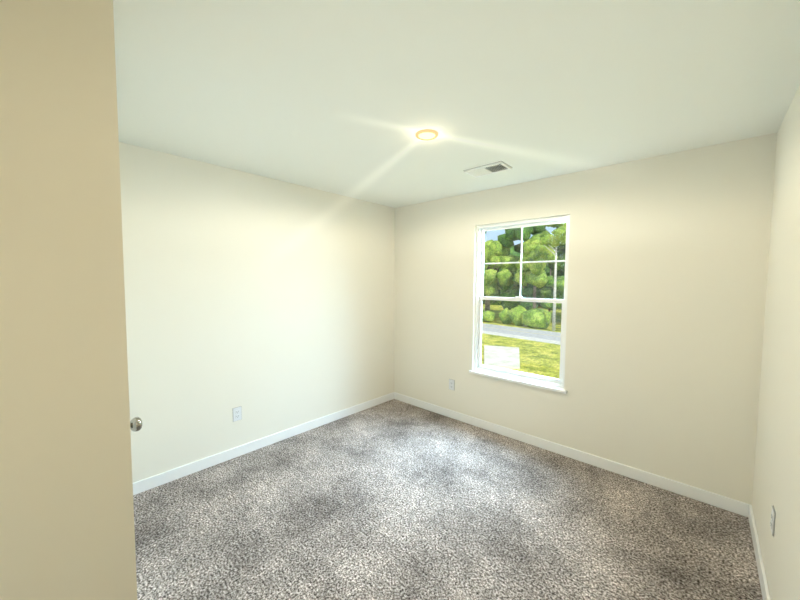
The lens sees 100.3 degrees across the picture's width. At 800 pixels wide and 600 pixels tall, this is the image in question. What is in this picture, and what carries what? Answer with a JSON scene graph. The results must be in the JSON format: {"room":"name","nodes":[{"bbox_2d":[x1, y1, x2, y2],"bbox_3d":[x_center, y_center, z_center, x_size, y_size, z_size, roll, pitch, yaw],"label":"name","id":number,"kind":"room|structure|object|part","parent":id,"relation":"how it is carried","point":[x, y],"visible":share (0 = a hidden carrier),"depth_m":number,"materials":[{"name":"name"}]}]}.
{"room":"empty bedroom","nodes":[
{"label":"empty bedroom","id":0,"kind":"room"},
{"bbox_2d":[0,0,136,599],"bbox_3d":[-1.171,0.241,0.981,0.110,2.440,0.566,3,4,42],"label":"wall","id":1,"kind":"structure","parent":0,"point":[67,530],"depth_m":1.03,"materials":[{"name":"beige paint"}]},
{"bbox_2d":[119,142,394,482],"bbox_3d":[-1.293,0.123,3.047,0.150,2.440,3.750,3,4,42],"label":"wall","id":2,"kind":"structure","parent":0,"point":[266,304],"depth_m":2.85,"materials":[{"name":"white paint"}]},
{"bbox_2d":[233,406,241,421],"bbox_3d":[-1.399,0.981,2.869,0.008,0.117,0.073,3,4,42],"label":"electrical outlet","id":3,"kind":"object","parent":2,"relation":"attached to","point":[237,413],"visible":1,"depth_m":2.87,"materials":[{"name":"white plastic"}]},
{"bbox_2d":[133,392,393,494],"bbox_3d":[-1.048,1.290,3.267,0.013,0.088,2.884,3,4,42],"label":"baseboard","id":4,"kind":"structure","parent":2,"relation":"attached to","point":[146,484],"depth_m":2.92,"materials":[{"name":"white wood"}]},
{"bbox_2d":[133,399,762,599],"bbox_3d":[-0.065,1.537,1.991,3.505,0.250,3.750,3,4,42],"label":"floor","id":5,"kind":"structure","parent":0,"point":[393,499],"depth_m":2.07,"materials":[{"name":"grey carpet"}]},
{"bbox_2d":[113,0,799,207],"bbox_3d":[-0.050,-1.123,1.840,3.505,0.200,3.750,3,4,42],"label":"ceiling","id":6,"kind":"structure","parent":0,"point":[350,98],"depth_m":1.56,"materials":[{"name":"white paint"}]},
{"bbox_2d":[416,129,437,139],"bbox_3d":[0.168,-1.030,2.086,0.140,0.012,0.140,3,4,42],"label":"recessed light","id":7,"kind":"object","parent":6,"relation":"in","point":[427,134],"visible":1,"depth_m":2.07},
{"bbox_2d":[464,161,512,177],"bbox_3d":[0.714,-1.062,2.725,0.338,0.015,0.198,3,4,42],"label":"ceiling vent","id":8,"kind":"object","parent":6,"relation":"in","point":[491,168],"visible":1,"depth_m":2.71,"materials":[{"name":"white plastic"}]},
{"bbox_2d":[394,392,748,516],"bbox_3d":[1.098,1.304,3.245,3.179,0.088,0.013,3,4,42],"label":"baseboard","id":9,"kind":"structure","parent":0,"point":[718,500],"depth_m":2.74,"materials":[{"name":"white wood"}]},
{"bbox_2d":[394,133,776,504],"bbox_3d":[1.160,0.127,3.238,3.205,2.440,0.150,3,4,42],"label":"wall","id":10,"kind":"structure","parent":0,"point":[667,273],"depth_m":2.55,"materials":[{"name":"white paint"}]},
{"bbox_2d":[449,379,454,389],"bbox_3d":[0.573,0.943,3.713,0.073,0.117,0.008,3,4,42],"label":"outlet","id":11,"kind":"object","parent":10,"relation":"attached to","point":[451,384],"visible":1,"depth_m":3.71,"materials":[{"name":"white plastic"}]},
{"bbox_2d":[469,370,566,393],"bbox_3d":[1.103,0.777,3.228,0.960,0.026,0.064,3,4,42],"label":"window sill","id":12,"kind":"structure","parent":10,"relation":"attached to","point":[532,384],"depth_m":3.17,"materials":[{"name":"white wood"}]},
{"bbox_2d":[474,215,569,387],"bbox_3d":[1.155,0.006,3.237,0.910,1.520,0.080,3,4,42],"label":"window","id":13,"kind":"structure","parent":10,"relation":"in","point":[525,374],"depth_m":3.22,"materials":[{"name":"white plastic"}]},
{"bbox_3d":[1.172,-0.356,3.232,0.850,0.736,0.023,3,4,42],"label":"window sash upper","id":14,"kind":"part","parent":13,"relation":"part of","materials":[{"name":"clear glass"}]},
{"bbox_2d":[752,85,799,599],"bbox_3d":[1.178,0.266,0.782,0.150,2.440,3.750,3,4,42],"label":"wall","id":15,"kind":"structure","parent":0,"point":[776,482],"depth_m":1.57,"materials":[{"name":"white paint"}]},
{"bbox_2d":[748,504,770,599],"bbox_3d":[1.111,1.437,0.904,0.013,0.088,3.450,3,4,42],"label":"baseboard","id":16,"kind":"structure","parent":15,"relation":"attached to","point":[761,572],"depth_m":1.77,"materials":[{"name":"white wood"}]},
{"bbox_2d":[770,505,775,535],"bbox_3d":[1.734,1.027,1.554,0.008,0.117,0.073,3,4,42],"label":"electrical outlet","id":17,"kind":"object","parent":15,"relation":"attached to","point":[773,516],"visible":1,"depth_m":1.54,"materials":[{"name":"white plastic"}]},
{"bbox_3d":[-1.558,0.201,1.644,1.360,2.440,0.110,3,4,42],"label":"wall","id":18,"kind":"structure","parent":0,"visible":0},
{"bbox_3d":[-1.364,0.417,1.477,0.760,2.030,0.110,3,4,42],"label":"closet","id":19,"kind":"object","parent":18,"relation":"attached to","visible":0},
{"bbox_3d":[-1.341,0.417,1.503,0.730,2.003,0.039,3,4,42],"label":"closet door","id":20,"kind":"structure","parent":19,"relation":"attached to","visible":0},
{"bbox_2d":[130,417,141,431],"bbox_3d":[-1.085,0.506,1.344,0.064,0.064,0.074,3,4,42],"label":"door knob","id":21,"kind":"object","parent":20,"relation":"attached to","point":[135,424],"visible":0.6,"depth_m":1.34,"materials":[{"name":"grey metal"}]},
{"label":"outside","id":22,"kind":"structure","parent":0,"visible":0},
{"bbox_2d":[481,304,561,378],"bbox_3d":[72.101,-1.281,112.528,280.000,0.300,256.100,3,4,42],"label":"ground","id":23,"kind":"structure","parent":22,"point":[538,351],"depth_m":23.00,"materials":[{"name":"green plant"}]},
{"bbox_2d":[482,268,499,310],"bbox_3d":[11.020,-1.387,42.870,3.616,7.086,4.196,3,4,42],"label":"tree","id":24,"kind":"object","parent":23,"relation":"on","point":[497,270],"depth_m":42.69,"materials":[{"name":"green plant"}]},
{"bbox_2d":[483,240,519,310],"bbox_3d":[11.139,-2.414,40.237,6.173,9.436,5.911,3,4,42],"label":"tree","id":25,"kind":"object","parent":23,"relation":"on","point":[501,273],"depth_m":38.81,"materials":[{"name":"green plant"}]},
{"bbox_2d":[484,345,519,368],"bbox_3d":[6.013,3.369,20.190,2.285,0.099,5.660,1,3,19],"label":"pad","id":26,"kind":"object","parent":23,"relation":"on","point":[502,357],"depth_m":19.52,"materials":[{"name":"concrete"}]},
{"bbox_2d":[492,273,519,309],"bbox_3d":[13.336,-0.799,41.144,4.196,6.135,3.893,3,4,42],"label":"tree","id":27,"kind":"object","parent":23,"relation":"on","point":[503,303],"depth_m":40.23,"materials":[{"name":"green plant"}]},
{"bbox_2d":[482,305,551,328],"bbox_3d":[10.560,1.569,36.796,3.131,3.041,114.937,-2,4,-40],"label":"undergrowth","id":28,"kind":"object","parent":23,"relation":"on","point":[520,316],"depth_m":33.69,"materials":[{"name":"green plant"}]},
{"bbox_2d":[482,323,560,344],"bbox_3d":[11.284,2.945,28.782,5.700,0.035,260.001,-2,4,-40],"label":"road","id":29,"kind":"structure","parent":23,"relation":"on","point":[514,331],"depth_m":29.02,"materials":[{"name":"grey asphalt"}]},
{"bbox_2d":[498,226,545,286],"bbox_3d":[14.602,-5.795,38.943,6.312,16.375,5.571,3,4,42],"label":"tree","id":30,"kind":"object","parent":23,"relation":"on","point":[515,235],"depth_m":38.01,"materials":[{"name":"green plant"}]},
{"bbox_2d":[482,229,563,305],"bbox_3d":[31.940,-4.468,57.913,227.206,21.602,20.856,3,4,42],"label":"tree line far","id":31,"kind":"object","parent":23,"relation":"on","point":[512,252],"depth_m":62.58,"materials":[{"name":"green plant"}]},
{"bbox_2d":[507,271,543,309],"bbox_3d":[14.612,-1.006,38.597,4.183,6.851,4.103,3,4,42],"label":"tree","id":32,"kind":"object","parent":23,"relation":"on","point":[527,290],"depth_m":37.88,"materials":[{"name":"green plant"}]},
{"bbox_2d":[514,234,557,308],"bbox_3d":[14.925,-2.317,36.214,4.527,9.744,4.839,3,4,42],"label":"tree","id":33,"kind":"object","parent":23,"relation":"on","point":[543,257],"depth_m":34.93,"materials":[{"name":"green plant"}]},
{"bbox_2d":[539,263,564,311],"bbox_3d":[16.953,-0.858,36.992,3.971,6.765,4.065,3,4,42],"label":"tree","id":34,"kind":"object","parent":23,"relation":"on","point":[548,292],"depth_m":36.18,"materials":[{"name":"green plant"}]},
{"bbox_2d":[539,223,565,330],"bbox_3d":[14.332,-2.775,30.527,3.033,11.296,3.601,3,4,42],"label":"tree","id":35,"kind":"object","parent":23,"relation":"on","point":[558,232],"depth_m":30.34,"materials":[{"name":"green plant"}]},
{"bbox_2d":[548,244,565,295],"bbox_3d":[19.464,-7.071,37.893,5.752,19.099,5.713,3,4,42],"label":"tree","id":36,"kind":"object","parent":23,"relation":"on","point":[562,253],"depth_m":37.30,"materials":[{"name":"green plant"}]}
]}

